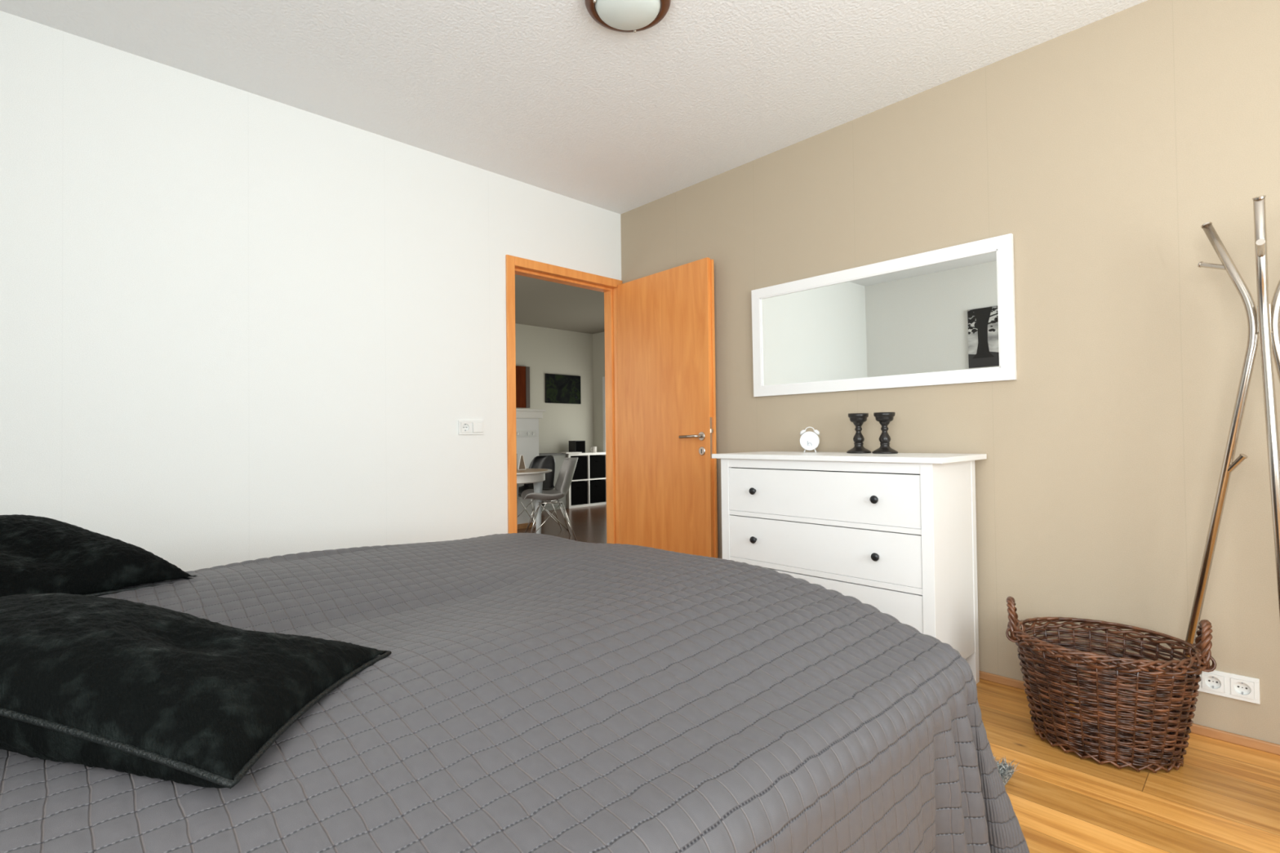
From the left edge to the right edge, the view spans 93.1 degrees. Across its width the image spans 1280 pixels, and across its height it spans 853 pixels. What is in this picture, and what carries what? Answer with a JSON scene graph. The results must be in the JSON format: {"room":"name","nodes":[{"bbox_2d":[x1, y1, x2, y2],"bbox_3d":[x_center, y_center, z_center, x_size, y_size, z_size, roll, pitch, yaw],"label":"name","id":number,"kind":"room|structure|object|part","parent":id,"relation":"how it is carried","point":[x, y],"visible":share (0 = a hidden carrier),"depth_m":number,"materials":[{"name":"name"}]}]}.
{"room":"bedroom","nodes":[
{"label":"bedroom","id":0,"kind":"room"},
{"bbox_2d":[0,10,621,571],"bbox_3d":[-0.339,-0.230,4.103,7.210,2.700,0.100,0,-1,-44],"label":"wall","id":1,"kind":"structure","parent":0,"point":[237,325],"depth_m":2.67,"materials":[{"name":"white paint"}]},
{"bbox_2d":[457,420,483,435],"bbox_3d":[-0.953,0.005,3.427,0.152,0.081,0.016,0,-1,-44],"label":"wall switch","id":2,"kind":"object","parent":1,"relation":"attached to","point":[464,427],"visible":1,"depth_m":3.42,"materials":[{"name":"white plastic"}]},
{"bbox_2d":[505,254,622,543],"bbox_3d":[-0.449,0.049,3.910,0.926,2.140,0.016,0,-1,-44],"label":"trim","id":3,"kind":"structure","parent":1,"relation":"attached to","point":[511,261],"depth_m":3.61,"materials":[{"name":"brown wood"}]},
{"bbox_2d":[515,266,619,543],"bbox_3d":[-0.505,0.063,3.975,0.885,2.115,0.076,0,-1,-44],"label":"trim","id":4,"kind":"structure","parent":1,"relation":"attached to","point":[608,292],"depth_m":4.24,"materials":[{"name":"brown wood"}]},
{"bbox_2d":[617,257,717,558],"bbox_3d":[0.144,0.058,3.873,0.161,2.090,0.869,0,-1,-41],"label":"door","id":5,"kind":"structure","parent":1,"relation":"in","point":[666,330],"depth_m":3.80,"materials":[{"name":"brown wood"}]},
{"bbox_3d":[0.303,0.060,3.615,0.065,0.023,0.140,0,-1,-41],"label":"handle","id":6,"kind":"part","parent":5,"relation":"part of","materials":[{"name":"silver metal"}]},
{"bbox_3d":[0.418,0.066,3.552,0.018,0.240,0.001,0,-1,-41],"label":"latch plate","id":7,"kind":"part","parent":5,"relation":"part of","materials":[{"name":"silver metal"}]},
{"bbox_2d":[515,417,538,524],"bbox_3d":[-1.908,0.540,6.582,1.862,1.275,0.120,0,-1,-44],"label":"wall","id":8,"kind":"structure","parent":0,"point":[528,446],"depth_m":7.07,"materials":[{"name":"white paint"}]},
{"bbox_2d":[515,430,535,437],"bbox_3d":[-1.333,0.085,7.053,0.257,0.076,0.016,0,-1,-44],"label":"wall socket","id":9,"kind":"object","parent":8,"relation":"attached to","point":[524,433],"visible":0.88,"depth_m":7.04,"materials":[{"name":"white plastic"}]},
{"bbox_2d":[517,521,535,528],"bbox_3d":[-1.855,1.149,6.525,1.862,0.055,0.014,0,-1,-44],"label":"trim","id":10,"kind":"structure","parent":8,"relation":"attached to","point":[523,525],"depth_m":7.01,"materials":[{"name":"brown wood"}]},
{"bbox_2d":[515,408,546,418],"bbox_3d":[-1.894,-0.150,6.619,1.930,0.105,0.235,0,-1,-44],"label":"trim","id":11,"kind":"structure","parent":8,"relation":"attached to","point":[520,413],"depth_m":7.07,"materials":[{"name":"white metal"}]},
{"bbox_2d":[515,323,593,456],"bbox_3d":[-2.569,-0.142,8.059,5.150,2.700,0.100,0,-1,-44],"label":"wall","id":12,"kind":"structure","parent":0,"point":[545,350],"depth_m":9.26,"materials":[{"name":"paint"}]},
{"bbox_2d":[515,365,529,408],"bbox_3d":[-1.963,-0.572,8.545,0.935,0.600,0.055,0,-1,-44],"label":"upper cabinet","id":13,"kind":"object","parent":12,"relation":"attached to","point":[522,373],"visible":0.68,"depth_m":8.77,"materials":[{"name":"brown wood"}]},
{"bbox_2d":[545,373,581,404],"bbox_3d":[-1.179,-0.574,9.319,0.660,0.440,0.024,0,-1,-44],"label":"wall picture","id":14,"kind":"object","parent":12,"relation":"attached to","point":[559,388],"visible":1,"depth_m":9.30,"materials":[{"name":"black"}]},
{"bbox_2d":[515,274,604,333],"bbox_3d":[-1.063,-1.584,6.494,4.950,0.100,4.300,0,-1,-44],"label":"ceiling","id":15,"kind":"structure","parent":0,"point":[538,302],"depth_m":7.64,"materials":[{"name":"beige paint"}]},
{"bbox_2d":[0,0,1147,214],"bbox_3d":[0.116,-1.591,1.284,3.960,0.100,4.750,0,-1,-44],"label":"ceiling","id":16,"kind":"structure","parent":0,"point":[541,94],"depth_m":2.53,"materials":[{"name":"white paint"}]},
{"bbox_2d":[584,0,671,32],"bbox_3d":[-0.043,-1.488,2.151,0.304,0.074,0.304,0,-1,-44],"label":"ceiling lamp","id":17,"kind":"object","parent":16,"relation":"attached to","point":[620,15],"visible":1,"depth_m":2.15,"materials":[{"name":"white glass"}]},
{"bbox_3d":[-0.043,-1.475,2.151,0.233,0.048,0.233,0,-1,-44],"label":"lamp glass","id":18,"kind":"part","parent":17,"relation":"part of","materials":[{"name":"white glass"}]},
{"bbox_2d":[592,331,604,452],"bbox_3d":[0.775,-0.179,8.220,0.100,2.700,4.300,0,-1,-44],"label":"wall","id":19,"kind":"structure","parent":0,"point":[598,339],"depth_m":9.64,"materials":[{"name":"paint"}]},
{"bbox_2d":[602,376,605,452],"bbox_3d":[0.675,0.168,8.281,0.080,1.970,3.540,0,-1,-44],"label":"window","id":20,"kind":"structure","parent":19,"relation":"in","point":[603,377],"depth_m":9.51,"materials":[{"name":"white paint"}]},
{"bbox_2d":[517,504,1279,852],"bbox_3d":[-0.183,1.167,4.008,7.310,0.100,9.200,0,-1,-44],"label":"floor","id":21,"kind":"structure","parent":0,"point":[1224,797],"depth_m":1.76,"materials":[{"name":"brown wood"}]},
{"bbox_2d":[516,468,551,533],"bbox_3d":[-1.355,0.808,6.177,0.920,0.714,0.900,0,-1,-44],"label":"dining table","id":22,"kind":"object","parent":21,"relation":"on","point":[536,477],"visible":0.28,"depth_m":6.14,"materials":[{"name":"white wood"}]},
{"bbox_3d":[-1.341,0.870,6.494,0.096,0.600,0.096,0,-1,-44],"label":"leg","id":23,"kind":"part","parent":22,"relation":"part of","materials":[{"name":"white wood"}]},
{"bbox_2d":[518,454,525,470],"bbox_3d":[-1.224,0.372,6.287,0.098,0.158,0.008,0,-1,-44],"label":"lantern","id":24,"kind":"object","parent":22,"relation":"on","point":[522,466],"visible":0.99,"depth_m":6.29,"materials":[{"name":"white metal"}]},
{"bbox_3d":[-1.036,0.861,6.177,0.096,0.600,0.096,0,-1,-44],"label":"leg","id":25,"kind":"part","parent":22,"relation":"part of","materials":[{"name":"white wood"}]},
{"bbox_2d":[517,455,561,533],"bbox_3d":[-1.188,0.755,6.805,0.464,0.839,0.573,-1,-1,32],"label":"shell chair","id":26,"kind":"object","parent":21,"relation":"on","point":[548,462],"visible":0.51,"depth_m":6.97,"materials":[{"name":"black plastic"}]},
{"bbox_3d":[-1.191,0.551,6.808,0.464,0.431,0.573,-1,-1,32],"label":"shell seat","id":27,"kind":"part","parent":26,"relation":"part of","materials":[{"name":"black plastic"}]},
{"bbox_2d":[520,457,577,541],"bbox_3d":[-0.914,0.742,6.212,0.573,0.839,0.464,0,-1,-16],"label":"shell chair","id":28,"kind":"object","parent":21,"relation":"on","point":[566,474],"visible":0.99,"depth_m":6.13,"materials":[{"name":"grey plastic"}]},
{"bbox_3d":[-0.916,0.538,6.215,0.573,0.431,0.464,0,-1,-16],"label":"shell seat","id":29,"kind":"part","parent":28,"relation":"part of","materials":[{"name":"grey plastic"}]},
{"bbox_3d":[-0.928,0.768,6.207,0.231,0.011,0.291,0,-1,-16],"label":"seat frame","id":30,"kind":"part","parent":28,"relation":"part of","materials":[{"name":"silver metal"}]},
{"bbox_2d":[538,453,566,511],"bbox_3d":[-1.543,0.800,8.683,0.958,0.812,0.365,0,-1,-44],"label":"sideboard","id":31,"kind":"object","parent":21,"relation":"on","point":[559,458],"visible":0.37,"depth_m":8.77,"materials":[{"name":"grey"}]},
{"bbox_3d":[-1.301,0.788,8.678,0.300,0.710,0.008,0,-1,-44],"label":"door","id":32,"kind":"part","parent":31,"relation":"part of","materials":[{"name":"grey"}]},
{"bbox_2d":[565,452,606,508],"bbox_3d":[-0.897,0.804,9.282,0.770,0.806,0.385,0,-1,-44],"label":"cube shelf","id":33,"kind":"object","parent":21,"relation":"on","point":[569,505],"visible":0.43,"depth_m":9.15,"materials":[{"name":"white wood"}]},
{"bbox_2d":[558,452,582,453],"bbox_3d":[-1.037,0.389,8.974,0.290,0.016,0.200,0,-1,-44],"label":"magazine","id":34,"kind":"object","parent":33,"relation":"on","point":[558,452],"visible":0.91,"depth_m":8.87,"materials":[{"name":"white paper"}]},
{"bbox_2d":[568,440,585,453],"bbox_3d":[-0.958,0.308,9.224,0.190,0.185,0.174,0,-1,-44],"label":"speaker","id":35,"kind":"object","parent":33,"relation":"on","point":[574,446],"visible":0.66,"depth_m":9.16},
{"bbox_2d":[575,440,585,452],"bbox_3d":[-0.899,0.307,9.162,0.174,0.169,0.004,0,-1,-44],"label":"grille","id":36,"kind":"object","parent":35,"relation":"attached to","point":[580,445],"depth_m":9.16,"materials":[{"name":"black fabric"}]},
{"bbox_2d":[570,456,586,479],"bbox_3d":[-1.023,0.623,9.155,0.326,0.335,0.350,0,-1,-44],"label":"storage bin","id":37,"kind":"object","parent":33,"relation":"in","point":[580,471],"visible":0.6,"depth_m":9.07,"materials":[{"name":"black fabric"}]},
{"bbox_2d":[570,480,587,505],"bbox_3d":[-1.018,0.999,9.149,0.326,0.335,0.350,0,-1,-44],"label":"storage bin","id":38,"kind":"object","parent":33,"relation":"in","point":[579,489],"visible":0.65,"depth_m":9.04,"materials":[{"name":"black fabric"}]},
{"bbox_2d":[590,446,596,452],"bbox_3d":[-0.716,0.355,9.345,0.098,0.090,0.084,-1,-1,-9],"label":"mug","id":39,"kind":"object","parent":33,"relation":"on","point":[593,449],"visible":0.92,"depth_m":9.31,"materials":[{"name":"beige ceramic"}]},
{"bbox_2d":[589,479,605,503],"bbox_3d":[-0.760,1.000,9.397,0.326,0.335,0.350,0,-1,-44],"label":"storage bin","id":40,"kind":"object","parent":33,"relation":"in","point":[597,487],"visible":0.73,"depth_m":9.29,"materials":[{"name":"black fabric"}]},
{"bbox_2d":[589,455,605,478],"bbox_3d":[-0.764,0.624,9.403,0.326,0.335,0.350,0,-1,-44],"label":"storage bin","id":41,"kind":"object","parent":33,"relation":"in","point":[597,463],"visible":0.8,"depth_m":9.29,"materials":[{"name":"black fabric"}]},
{"bbox_2d":[711,451,986,684],"bbox_3d":[0.908,0.605,2.760,0.512,0.960,1.080,0,-1,-44],"label":"dresser","id":42,"kind":"object","parent":21,"relation":"on","point":[895,534],"visible":0.66,"depth_m":2.48,"materials":[{"name":"white paint"}]},
{"bbox_3d":[0.432,0.625,2.958,0.045,0.938,0.045,0,-1,-44],"label":"corner post","id":43,"kind":"part","parent":42,"relation":"part of","materials":[{"name":"white paint"}]},
{"bbox_3d":[0.524,0.299,2.813,0.030,0.033,0.033,0,-1,-44],"label":"knob","id":44,"kind":"part","parent":42,"relation":"part of","materials":[{"name":"black metal"}]},
{"bbox_3d":[0.527,0.525,2.809,0.030,0.033,0.033,0,-1,-44],"label":"knob","id":45,"kind":"part","parent":42,"relation":"part of","materials":[{"name":"black metal"}]},
{"bbox_2d":[800,426,819,452],"bbox_3d":[0.852,0.066,3.042,0.097,0.130,0.042,-1,-1,24],"label":"alarm clock","id":46,"kind":"object","parent":42,"relation":"on","point":[809,441],"visible":1,"depth_m":3.02,"materials":[{"name":"white metal"}]},
{"bbox_3d":[0.750,0.293,2.613,0.018,0.202,0.902,0,-1,-44],"label":"drawer","id":47,"kind":"part","parent":42,"relation":"part of","materials":[{"name":"white paint"}]},
{"bbox_3d":[0.753,0.548,2.609,0.020,0.803,0.905,0,-1,-44],"label":"rail","id":48,"kind":"part","parent":42,"relation":"part of","materials":[{"name":"white paint"}]},
{"bbox_3d":[0.752,0.519,2.609,0.018,0.197,0.902,0,-1,-44],"label":"drawer","id":49,"kind":"part","parent":42,"relation":"part of","materials":[{"name":"white paint"}]},
{"bbox_3d":[0.755,0.745,2.606,0.018,0.196,0.902,0,-1,-44],"label":"drawer","id":50,"kind":"part","parent":42,"relation":"part of","materials":[{"name":"white paint"}]},
{"bbox_2d":[846,413,871,453],"bbox_3d":[1.026,0.032,2.845,0.110,0.186,0.110,0,-1,-44],"label":"candle holder","id":51,"kind":"object","parent":42,"relation":"on","point":[858,420],"visible":1,"depth_m":2.82,"materials":[{"name":"black wood"}]},
{"bbox_2d":[848,413,868,426],"bbox_3d":[1.025,-0.032,2.846,0.091,0.059,0.091,0,-1,-44],"label":"candle cup","id":52,"kind":"object","parent":51,"relation":"on","point":[858,419],"depth_m":2.82,"materials":[{"name":"black wood"}]},
{"bbox_3d":[1.026,0.037,2.845,0.050,0.078,0.050,0,-1,-44],"label":"baluster stem","id":53,"kind":"part","parent":51,"relation":"part of","materials":[{"name":"black wood"}]},
{"bbox_3d":[0.926,0.288,2.394,0.030,0.033,0.033,0,-1,-44],"label":"knob","id":54,"kind":"part","parent":42,"relation":"part of","materials":[{"name":"black metal"}]},
{"bbox_3d":[0.929,0.514,2.390,0.030,0.033,0.033,0,-1,-44],"label":"knob","id":55,"kind":"part","parent":42,"relation":"part of","materials":[{"name":"black metal"}]},
{"bbox_2d":[871,412,897,453],"bbox_3d":[1.113,0.029,2.757,0.110,0.186,0.110,-1,-1,23],"label":"candle holder","id":56,"kind":"object","parent":42,"relation":"on","point":[884,419],"visible":1,"depth_m":2.73,"materials":[{"name":"black wood"}]},
{"bbox_2d":[873,412,895,425],"bbox_3d":[1.112,-0.034,2.758,0.091,0.059,0.091,-1,-1,23],"label":"candle cup","id":57,"kind":"object","parent":56,"relation":"on","point":[883,418],"depth_m":2.73,"materials":[{"name":"black wood"}]},
{"bbox_3d":[1.113,0.035,2.757,0.050,0.078,0.050,-1,-1,23],"label":"baluster stem","id":58,"kind":"part","parent":56,"relation":"part of","materials":[{"name":"black wood"}]},
{"bbox_3d":[1.090,0.606,2.272,0.045,0.938,0.045,0,-1,-44],"label":"corner post","id":59,"kind":"part","parent":42,"relation":"part of","materials":[{"name":"white paint"}]},
{"bbox_3d":[1.252,0.539,2.412,0.382,0.803,0.016,0,-1,-44],"label":"panel","id":60,"kind":"part","parent":42,"relation":"part of","materials":[{"name":"white paint"}]},
{"bbox_3d":[1.395,0.607,2.565,0.043,0.938,0.045,0,-1,-44],"label":"corner post","id":61,"kind":"part","parent":42,"relation":"part of","materials":[{"name":"white paint"}]},
{"bbox_2d":[992,752,1019,788],"bbox_3d":[0.651,1.051,1.941,0.662,0.050,0.882,0,-1,-44],"label":"shaggy rug","id":62,"kind":"object","parent":21,"relation":"on","point":[1006,771],"visible":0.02,"depth_m":1.84,"materials":[{"name":"grey carpet"}]},
{"bbox_2d":[1005,595,1216,773],"bbox_3d":[1.549,0.837,2.030,0.539,0.454,0.464,-1,-1,34],"label":"wicker basket","id":63,"kind":"object","parent":21,"relation":"on","point":[1100,735],"visible":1,"depth_m":1.91,"materials":[{"name":"brown wicker"}]},
{"bbox_3d":[1.342,0.683,2.172,0.051,0.144,0.129,-1,-1,34],"label":"handle","id":64,"kind":"part","parent":63,"relation":"part of","materials":[{"name":"brown wicker"}]},
{"bbox_3d":[1.752,0.674,1.893,0.051,0.143,0.129,-1,-1,34],"label":"handle","id":65,"kind":"part","parent":63,"relation":"part of","materials":[{"name":"brown wicker"}]},
{"bbox_2d":[1167,195,1279,734],"bbox_3d":[1.841,0.199,1.797,0.473,1.725,0.496,0,-1,-44],"label":"coat stand","id":66,"kind":"object","parent":21,"relation":"on","point":[1264,321],"visible":0.98,"depth_m":1.84,"materials":[{"name":"silver metal"}]},
{"bbox_3d":[-0.823,0.556,1.156,2.225,1.050,1.832,0,-1,-44],"label":"bed","id":67,"kind":"object","parent":21,"relation":"on","visible":0},
{"bbox_2d":[0,533,1030,852],"bbox_3d":[-0.726,0.705,1.226,2.356,0.657,2.161,0,-1,-44],"label":"bedspread","id":68,"kind":"object","parent":67,"relation":"on","point":[534,692],"visible":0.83,"depth_m":0.94,"materials":[{"name":"grey fabric"}]},
{"bbox_2d":[0,514,197,597],"bbox_3d":[-1.542,0.316,1.473,0.722,0.190,0.416,-1,-1,16],"label":"cushion","id":69,"kind":"object","parent":68,"relation":"on","point":[38,554],"visible":0.87,"depth_m":1.45,"materials":[{"name":"black fabric"}]},
{"bbox_2d":[0,592,391,789],"bbox_3d":[-0.793,0.346,0.883,0.687,0.173,0.424,-1,-1,0],"label":"cushion","id":70,"kind":"object","parent":68,"relation":"on","point":[138,689],"visible":1,"depth_m":0.77,"materials":[{"name":"black fabric"}]},
{"bbox_2d":[620,0,1279,744],"bbox_3d":[1.542,-0.231,2.582,0.100,2.612,4.700,0,-1,-44],"label":"wall","id":71,"kind":"structure","parent":0,"point":[1105,147],"depth_m":2.35,"materials":[{"name":"beige paint"}]},
{"bbox_2d":[751,233,1017,396],"bbox_3d":[1.090,-0.480,2.959,0.022,0.600,1.294,-1,-1,-44],"label":"wall mirror","id":72,"kind":"object","parent":71,"relation":"attached to","point":[947,315],"visible":1,"depth_m":2.84,"materials":[{"name":"white paint"}]},
{"bbox_2d":[979,671,1279,755],"bbox_3d":[1.482,1.059,2.559,0.013,0.032,4.600,0,-1,-44],"label":"baseboard","id":73,"kind":"structure","parent":71,"relation":"attached to","point":[1246,741],"depth_m":2.06,"materials":[{"name":"brown wood"}]},
{"bbox_2d":[1197,670,1260,704],"bbox_3d":[1.979,0.871,2.042,0.012,0.081,0.152,0,-1,-44],"label":"wall socket","id":74,"kind":"object","parent":71,"relation":"attached to","point":[1240,687],"visible":0.86,"depth_m":2.03,"materials":[{"name":"white plastic"}]}
]}

